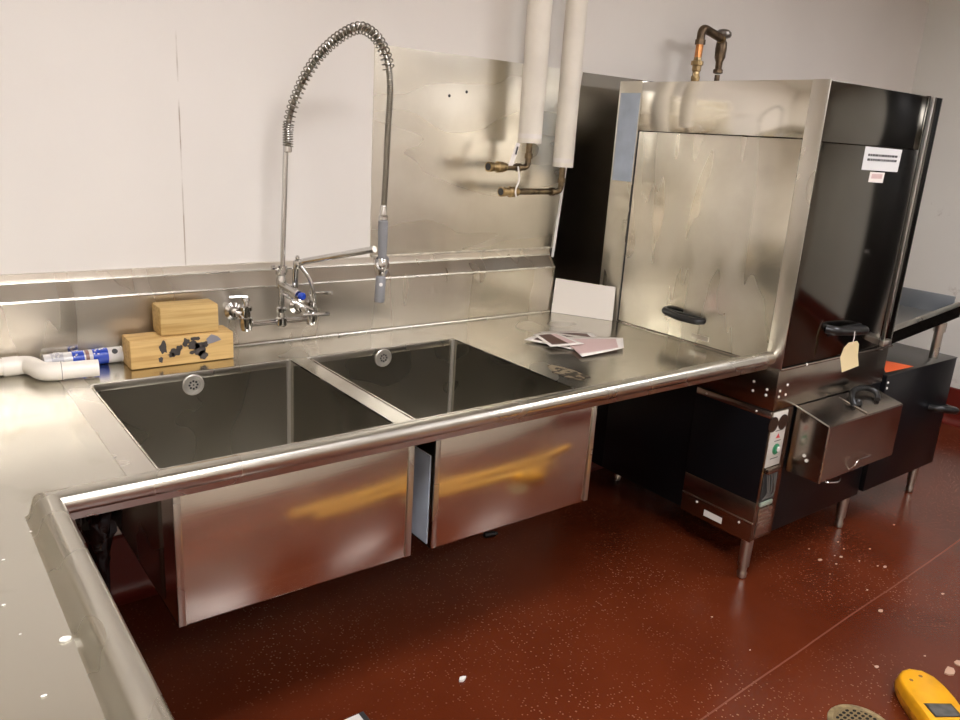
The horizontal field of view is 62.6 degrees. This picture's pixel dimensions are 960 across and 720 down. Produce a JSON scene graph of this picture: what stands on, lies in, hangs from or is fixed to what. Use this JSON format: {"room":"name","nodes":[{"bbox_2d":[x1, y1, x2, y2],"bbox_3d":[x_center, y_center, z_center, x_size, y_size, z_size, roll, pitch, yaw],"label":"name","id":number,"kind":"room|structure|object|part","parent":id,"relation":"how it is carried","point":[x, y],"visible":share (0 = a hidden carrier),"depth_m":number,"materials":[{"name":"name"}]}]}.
{"room":"commercial kitchen","nodes":[
{"label":"commercial kitchen","id":0,"kind":"room"},
{"bbox_2d":[0,0,929,542],"bbox_3d":[0.233,-0.756,3.428,6.350,2.800,0.100,-9,20,-36],"label":"wall","id":1,"kind":"structure","parent":0,"point":[134,133],"depth_m":2.57,"materials":[{"name":"white paint"}]},
{"bbox_2d":[0,249,554,359],"bbox_3d":[-0.923,-0.172,2.602,3.090,0.274,0.062,-9,20,-36],"label":"backsplash","id":2,"kind":"structure","parent":1,"relation":"attached to","point":[36,330],"depth_m":2.73,"materials":[{"name":"metal"}]},
{"bbox_2d":[85,462,602,605],"bbox_3d":[0.203,0.497,3.721,6.150,0.230,0.062,-9,20,-36],"label":"baseboard","id":3,"kind":"structure","parent":1,"relation":"attached to","point":[129,582],"depth_m":2.70,"materials":[{"name":"red paint"}]},
{"bbox_2d":[370,44,582,256],"bbox_3d":[0.014,-0.788,3.167,1.011,0.789,0.016,-9,20,-36],"label":"sheet","id":4,"kind":"object","parent":1,"relation":"attached to","point":[453,115],"visible":0.93,"depth_m":3.09,"materials":[{"name":"metal"}]},
{"bbox_2d":[550,72,652,301],"bbox_3d":[0.687,-0.789,3.710,0.925,1.002,0.001,-9,20,-36],"label":"sheet","id":5,"kind":"object","parent":1,"relation":"attached to","point":[578,253],"visible":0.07,"depth_m":3.55,"materials":[{"name":"metal"}]},
{"bbox_2d":[117,423,959,719],"bbox_3d":[1.496,1.211,2.123,6.350,0.100,4.600,-9,20,-36],"label":"floor","id":6,"kind":"structure","parent":0,"point":[602,606],"depth_m":2.71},
{"bbox_2d":[345,711,369,719],"bbox_3d":[-0.317,1.043,2.112,0.145,0.007,0.245,-9,20,-36],"label":"booklet","id":7,"kind":"object","parent":6,"relation":"on","point":[360,716],"visible":1,"depth_m":2.22,"materials":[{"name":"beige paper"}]},
{"bbox_2d":[0,249,775,719],"bbox_3d":[-0.101,0.579,1.733,3.283,1.134,2.750,-9,20,-36],"label":"sink counter","id":8,"kind":"object","parent":6,"relation":"on","point":[309,455],"visible":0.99,"depth_m":2.21,"materials":[{"name":"metal"}]},
{"bbox_2d":[0,356,99,380],"bbox_3d":[-1.391,0.032,2.186,0.608,0.055,0.136,-4,18,-25],"label":"pvc pipe","id":9,"kind":"object","parent":8,"relation":"on","point":[34,367],"visible":1,"depth_m":2.23,"materials":[{"name":"beige plastic"}]},
{"bbox_2d":[59,636,70,642],"bbox_3d":[-0.604,0.407,1.150,0.015,0.003,0.011,-2,17,-20],"label":"crumb","id":10,"kind":"object","parent":8,"relation":"on","point":[63,639],"visible":1,"depth_m":1.15,"materials":[{"name":"white"}]},
{"bbox_2d":[41,346,123,363],"bbox_3d":[-1.191,-0.006,2.370,0.218,0.050,0.050,-9,20,-38],"label":"cartridge","id":11,"kind":"object","parent":8,"relation":"on","point":[105,355],"visible":0.85,"depth_m":2.36,"materials":[{"name":"grey plastic"}]},
{"bbox_2d":[50,352,63,361],"bbox_3d":[-1.248,0.004,2.325,0.033,0.049,0.050,-9,20,-36],"label":"print","id":12,"kind":"object","parent":11,"relation":"attached to","point":[54,357],"depth_m":2.31,"materials":[{"name":"grey paper"}]},
{"bbox_2d":[70,350,84,360],"bbox_3d":[-1.204,-0.004,2.360,0.033,0.049,0.050,-9,20,-36],"label":"print","id":13,"kind":"object","parent":11,"relation":"attached to","point":[76,355],"depth_m":2.34,"materials":[{"name":"blue paper"}]},
{"bbox_2d":[52,347,103,358],"bbox_3d":[-1.199,-0.020,2.359,0.147,0.020,0.048,-9,20,-36],"label":"print","id":14,"kind":"object","parent":11,"relation":"on","point":[98,353],"depth_m":2.35,"materials":[{"name":"blue paper"}]},
{"bbox_2d":[84,350,89,359],"bbox_3d":[-1.185,-0.007,2.375,0.010,0.049,0.049,-9,20,-38],"label":"print","id":15,"kind":"object","parent":11,"relation":"attached to","point":[86,352],"depth_m":2.36,"materials":[{"name":"brown paper"}]},
{"bbox_2d":[91,347,108,363],"bbox_3d":[-1.156,-0.011,2.397,0.044,0.049,0.050,-9,20,-36],"label":"print","id":16,"kind":"object","parent":11,"relation":"attached to","point":[102,354],"depth_m":2.38,"materials":[{"name":"blue paper"}]},
{"bbox_2d":[75,511,116,593],"bbox_3d":[-1.060,0.408,2.168,0.158,0.600,0.148,8,17,16],"label":"plastic bag","id":17,"kind":"object","parent":8,"relation":"hanging from","point":[98,531],"visible":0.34,"depth_m":2.16,"materials":[{"name":"black plastic"}]},
{"bbox_2d":[122,325,233,369],"bbox_3d":[-0.943,-0.042,2.476,0.313,0.090,0.096,-9,20,-36],"label":"wood block","id":18,"kind":"object","parent":8,"relation":"on","point":[143,350],"visible":0.99,"depth_m":2.43,"materials":[{"name":"brown wood"}]},
{"bbox_2d":[152,299,218,335],"bbox_3d":[-0.924,-0.136,2.478,0.178,0.089,0.088,-9,20,-36],"label":"wood block","id":19,"kind":"object","parent":18,"relation":"on","point":[196,315],"visible":1,"depth_m":2.44,"materials":[{"name":"beige wood"}]},
{"bbox_2d":[89,360,408,626],"bbox_3d":[-0.648,0.293,2.164,0.607,0.342,0.768,-9,20,-36],"label":"sink","id":20,"kind":"object","parent":8,"relation":"in","point":[209,553],"depth_m":1.97,"materials":[{"name":"grey metal"}]},
{"bbox_2d":[224,21,393,331],"bbox_3d":[-0.545,-0.536,2.436,0.520,0.960,0.313,17,21,39],"label":"faucet","id":21,"kind":"object","parent":8,"relation":"attached to","point":[297,305],"visible":1,"depth_m":2.48,"materials":[{"name":"silver metal"}]},
{"bbox_3d":[-0.782,-0.203,2.554,0.057,0.016,0.015,-4,18,-24],"label":"lever handle","id":22,"kind":"part","parent":21,"relation":"part of","materials":[{"name":"silver metal"}]},
{"bbox_3d":[-0.584,-0.187,2.651,0.154,0.083,0.030,-4,18,-26],"label":"lever","id":23,"kind":"part","parent":21,"relation":"part of","materials":[{"name":"silver metal"}]},
{"bbox_3d":[-0.542,-0.228,2.686,0.083,0.024,0.015,8,17,15],"label":"lever handle","id":24,"kind":"part","parent":21,"relation":"part of","materials":[{"name":"silver metal"}]},
{"bbox_3d":[-0.473,-0.297,2.534,0.339,0.179,0.029,12,18,27],"label":"spout","id":25,"kind":"part","parent":21,"relation":"part of","materials":[{"name":"silver metal"}]},
{"bbox_2d":[310,339,592,547],"bbox_3d":[-0.124,0.215,2.553,0.604,0.342,0.768,-9,20,-36],"label":"sink","id":26,"kind":"object","parent":8,"relation":"in","point":[467,485],"depth_m":2.37,"materials":[{"name":"grey metal"}]},
{"bbox_2d":[540,331,596,336],"bbox_3d":[0.359,-0.086,3.064,0.218,0.008,0.172,1,16,-9],"label":"leaflet","id":27,"kind":"object","parent":8,"relation":"on","point":[586,334],"visible":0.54,"depth_m":3.13,"materials":[{"name":"beige paper"}]},
{"bbox_2d":[524,331,584,349],"bbox_3d":[0.301,-0.080,3.021,0.194,0.008,0.204,12,18,27],"label":"leaflet","id":28,"kind":"object","parent":27,"relation":"on","point":[534,338],"visible":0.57,"depth_m":2.99,"materials":[{"name":"beige paper"}]},
{"bbox_2d":[533,332,583,346],"bbox_3d":[0.291,-0.080,2.984,0.141,0.007,0.178,-3,17,-21],"label":"leaflet","id":29,"kind":"object","parent":28,"relation":"on","point":[552,339],"visible":1,"depth_m":2.97,"materials":[{"name":"beige paper"}]},
{"bbox_2d":[568,337,623,356],"bbox_3d":[0.460,-0.051,2.942,0.257,0.004,0.265,0,16,-12],"label":"leaflet","id":30,"kind":"object","parent":28,"relation":"on","point":[592,345],"visible":0.94,"depth_m":2.95,"materials":[{"name":"beige paper"}]},
{"bbox_2d":[551,278,615,320],"bbox_3d":[0.453,-0.266,3.454,0.278,0.151,0.023,10,17,21],"label":"card","id":31,"kind":"object","parent":8,"relation":"on","point":[570,297],"visible":1,"depth_m":3.45,"materials":[{"name":"beige paper"}]},
{"bbox_2d":[459,676,465,681],"bbox_3d":[-0.055,0.974,2.409,0.016,0.008,0.025,9,17,18],"label":"paper scrap","id":32,"kind":"object","parent":6,"relation":"on","point":[462,678],"visible":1,"depth_m":2.40,"materials":[{"name":"white paper"}]},
{"bbox_2d":[483,531,497,537],"bbox_3d":[0.043,0.723,3.272,0.062,0.023,0.024,-3,17,-23],"label":"plug","id":33,"kind":"object","parent":6,"relation":"on","point":[490,533],"visible":1,"depth_m":3.26,"materials":[{"name":"black plastic"}]},
{"bbox_2d":[591,79,942,578],"bbox_3d":[1.129,-0.181,3.353,0.859,1.846,1.183,-9,20,-36],"label":"dishwasher","id":34,"kind":"object","parent":6,"relation":"on","point":[746,217],"visible":0.98,"depth_m":2.99,"materials":[{"name":"metal"}]},
{"bbox_3d":[0.682,0.511,3.882,0.046,0.172,0.045,-9,20,-36],"label":"leg","id":35,"kind":"part","parent":34,"relation":"part of","materials":[{"name":"metal"}]},
{"bbox_3d":[0.795,-0.175,3.122,0.052,0.036,0.212,-9,20,-36],"label":"door handle","id":36,"kind":"part","parent":34,"relation":"part of","materials":[{"name":"black plastic"}]},
{"bbox_3d":[0.860,-0.088,3.081,0.008,0.018,0.080,-9,20,-36],"label":"latch plate","id":37,"kind":"part","parent":34,"relation":"part of","materials":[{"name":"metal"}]},
{"bbox_3d":[0.848,-0.458,3.038,0.019,0.786,0.727,-9,20,-36],"label":"door","id":38,"kind":"part","parent":34,"relation":"part of","materials":[{"name":"metal"}]},
{"bbox_2d":[691,25,731,80],"bbox_3d":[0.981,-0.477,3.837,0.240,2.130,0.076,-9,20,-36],"label":"vent pipe","id":39,"kind":"object","parent":34,"relation":"attached to","point":[720,35],"visible":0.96,"depth_m":3.55,"materials":[{"name":"brown metal"}]},
{"bbox_2d":[692,71,698,77],"bbox_3d":[0.961,-1.275,3.525,0.028,0.027,0.014,0,16,-11],"label":"pipe fitting","id":40,"kind":"object","parent":39,"relation":"on","point":[695,74],"depth_m":3.52,"materials":[{"name":"gold metal"}]},
{"bbox_3d":[0.935,0.575,3.113,0.008,0.165,0.332,-9,20,-36],"label":"cabinet kick panel","id":41,"kind":"part","parent":34,"relation":"part of","materials":[{"name":"metal"}]},
{"bbox_2d":[612,80,842,181],"bbox_3d":[1.139,-0.603,3.272,0.797,0.982,0.892,-9,20,-36],"label":"hood","id":42,"kind":"object","parent":34,"relation":"attached to","point":[746,130],"depth_m":2.90,"materials":[{"name":"metal"}]},
{"bbox_3d":[0.960,0.160,2.995,0.007,0.026,0.334,-9,20,-36],"label":"cabinet trim","id":43,"kind":"part","parent":34,"relation":"part of","materials":[{"name":"metal"}]},
{"bbox_3d":[1.029,0.766,3.068,0.046,0.174,0.045,-9,20,-36],"label":"leg","id":44,"kind":"part","parent":34,"relation":"part of","materials":[{"name":"metal"}]},
{"bbox_3d":[1.144,-0.041,3.379,0.796,0.162,0.801,-9,20,-36],"label":"tank","id":45,"kind":"part","parent":34,"relation":"part of","materials":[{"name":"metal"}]},
{"bbox_3d":[1.099,0.433,2.978,0.135,0.523,0.006,-9,20,-36],"label":"control frame","id":46,"kind":"part","parent":34,"relation":"part of","materials":[{"name":"metal"}]},
{"bbox_3d":[1.099,0.292,2.925,0.092,0.216,0.004,-9,20,-36],"label":"control plate","id":47,"kind":"part","parent":34,"relation":"part of","materials":[{"name":"grey plastic"}]},
{"bbox_3d":[1.085,-0.444,2.706,0.005,0.983,0.065,-9,20,-36],"label":"corner post","id":48,"kind":"part","parent":34,"relation":"part of","materials":[{"name":"metal"}]},
{"bbox_3d":[1.621,0.670,3.536,0.046,0.172,0.045,-9,20,-36],"label":"leg","id":49,"kind":"part","parent":34,"relation":"part of","materials":[{"name":"metal"}]},
{"bbox_3d":[1.404,-0.113,3.002,0.290,0.058,0.060,-9,20,-36],"label":"door handle","id":50,"kind":"part","parent":34,"relation":"part of","materials":[{"name":"black plastic"}]},
{"bbox_2d":[840,332,858,371],"bbox_3d":[1.383,-0.029,2.941,0.083,0.158,0.014,1,16,-9],"label":"paper tag","id":51,"kind":"object","parent":34,"relation":"hanging from","point":[849,356],"visible":1,"depth_m":2.94,"materials":[{"name":"beige paper"}]},
{"bbox_3d":[1.371,-0.389,2.919,0.685,0.776,0.020,-9,20,-36],"label":"door","id":52,"kind":"part","parent":34,"relation":"part of","materials":[{"name":"metal"}]},
{"bbox_3d":[1.447,0.175,3.061,0.008,0.038,0.117,-11,21,-41],"label":"lid rod","id":53,"kind":"part","parent":34,"relation":"part of","materials":[{"name":"silver metal"}]},
{"bbox_3d":[1.476,0.396,3.058,0.126,0.045,0.024,-9,20,-36],"label":"wire pull","id":54,"kind":"part","parent":34,"relation":"part of","materials":[{"name":"silver metal"}]},
{"bbox_3d":[1.513,0.141,3.127,0.221,0.056,0.082,-9,20,-36],"label":"lid handle","id":55,"kind":"part","parent":34,"relation":"part of","materials":[{"name":"black plastic"}]},
{"bbox_3d":[1.504,-0.637,3.470,0.012,0.982,0.789,-9,20,-36],"label":"panel","id":56,"kind":"part","parent":34,"relation":"part of","materials":[{"name":"metal"}]},
{"bbox_3d":[1.393,-0.856,2.785,0.676,0.192,0.020,-9,20,-36],"label":"panel","id":57,"kind":"part","parent":34,"relation":"part of","materials":[{"name":"metal"}]},
{"bbox_2d":[871,174,882,178],"bbox_3d":[1.442,-0.667,2.867,0.077,0.016,0.001,-9,20,-36],"label":"print","id":58,"kind":"object","parent":34,"relation":"attached to","point":[873,176],"depth_m":2.87,"materials":[{"name":"pink paper"}]},
{"bbox_2d":[867,154,897,161],"bbox_3d":[1.458,-0.731,2.857,0.213,0.024,0.001,-9,20,-36],"label":"print","id":59,"kind":"object","parent":34,"relation":"attached to","point":[870,157],"depth_m":2.86,"materials":[{"name":"grey paper"}]},
{"bbox_2d":[827,704,884,719],"bbox_3d":[1.121,1.076,2.318,0.188,0.004,0.188,-9,20,-36],"label":"floor drain","id":60,"kind":"object","parent":6,"relation":"on","point":[843,711],"visible":1,"depth_m":2.37,"materials":[{"name":"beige metal"}]},
{"bbox_2d":[858,342,958,491],"bbox_3d":[1.807,0.298,3.872,0.680,0.724,0.756,-9,20,-36],"label":"base cabinet","id":61,"kind":"object","parent":6,"relation":"on","point":[921,383],"visible":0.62,"depth_m":3.65,"materials":[{"name":"black metal"}]},
{"bbox_3d":[2.174,0.576,3.964,0.046,0.184,0.045,-9,20,-36],"label":"leg","id":62,"kind":"part","parent":61,"relation":"part of","materials":[{"name":"metal"}]},
{"bbox_3d":[1.801,-0.057,3.804,0.675,0.004,0.670,-9,20,-36],"label":"cabinet lid","id":63,"kind":"part","parent":61,"relation":"part of","materials":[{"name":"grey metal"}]},
{"bbox_3d":[2.199,0.234,3.724,0.215,0.071,0.093,-9,20,-36],"label":"drain handle","id":64,"kind":"part","parent":61,"relation":"part of","materials":[{"name":"black plastic"}]},
{"bbox_2d":[891,287,959,358],"bbox_3d":[1.781,-0.206,3.789,0.698,0.286,0.693,-9,20,-36],"label":"table","id":65,"kind":"object","parent":6,"relation":"on","point":[919,311],"visible":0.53,"depth_m":3.69,"materials":[{"name":"metal"}]},
{"bbox_3d":[1.978,-0.159,3.534,0.695,0.124,0.030,-9,20,-36],"label":"table rail","id":66,"kind":"part","parent":65,"relation":"part of","materials":[{"name":"metal"}]},
{"bbox_3d":[2.135,-0.093,3.686,0.054,0.170,0.053,-9,20,-36],"label":"leg","id":67,"kind":"part","parent":65,"relation":"part of","materials":[{"name":"metal"}]},
{"bbox_2d":[894,669,959,719],"bbox_3d":[1.358,1.047,2.354,0.147,0.069,0.339,4,16,1],"label":"tool","id":68,"kind":"object","parent":6,"relation":"on","point":[921,695],"visible":1,"depth_m":2.37,"materials":[{"name":"yellow plastic"}]},
{"bbox_2d":[944,666,954,675],"bbox_3d":[1.544,1.023,2.593,0.026,0.006,0.048,17,21,38],"label":"flake","id":69,"kind":"object","parent":6,"relation":"on","point":[949,671],"visible":1,"depth_m":2.59,"materials":[{"name":"beige"}]},
{"bbox_2d":[954,660,959,665],"bbox_3d":[1.602,1.014,2.641,0.036,0.004,0.022,-9,20,-36],"label":"flake","id":70,"kind":"object","parent":6,"relation":"on","point":[957,662],"visible":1,"depth_m":2.64,"materials":[{"name":"beige"}]},
{"bbox_2d":[897,0,959,388],"bbox_3d":[4.076,-0.554,3.571,0.100,2.800,4.400,-9,20,-36],"label":"wall","id":71,"kind":"structure","parent":0,"point":[934,258],"depth_m":4.95,"materials":[{"name":"white paint"}]},
{"bbox_2d":[942,387,959,427],"bbox_3d":[3.933,0.689,3.878,0.062,0.230,4.400,-9,20,-36],"label":"baseboard","id":72,"kind":"structure","parent":71,"relation":"attached to","point":[953,399],"depth_m":5.04,"materials":[{"name":"red paint"}]},
{"bbox_3d":[1.672,-1.571,1.323,6.350,0.100,4.600,-9,20,-36],"label":"ceiling","id":73,"kind":"structure","parent":0,"visible":0},
{"bbox_2d":[485,0,552,172],"bbox_3d":[0.160,-1.380,2.930,0.278,1.336,0.101,-9,20,-36],"label":"insulated pipe","id":74,"kind":"object","parent":73,"relation":"hanging from","point":[539,12],"visible":1,"depth_m":3.03,"materials":[{"name":"white plastic"}]},
{"bbox_2d":[508,143,519,165],"bbox_3d":[0.133,-0.796,3.053,0.056,0.088,0.008,-9,20,-36],"label":"tag","id":75,"kind":"object","parent":74,"relation":"hanging from","point":[517,145],"visible":1,"depth_m":3.05,"materials":[{"name":"beige paper"}]},
{"bbox_2d":[497,0,587,196],"bbox_3d":[0.263,-1.349,3.014,0.394,1.429,0.087,-10,21,-40],"label":"insulated pipe","id":76,"kind":"object","parent":73,"relation":"hanging from","point":[576,10],"visible":0.98,"depth_m":3.16,"materials":[{"name":"white plastic"}]},
{"bbox_2d":[515,166,519,197],"bbox_3d":[0.146,-0.697,3.092,0.023,0.120,0.012,-9,20,-36],"label":"string","id":77,"kind":"object","parent":76,"relation":"attached to","point":[518,166],"visible":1,"depth_m":3.09,"materials":[{"name":"white fabric"}]}
]}

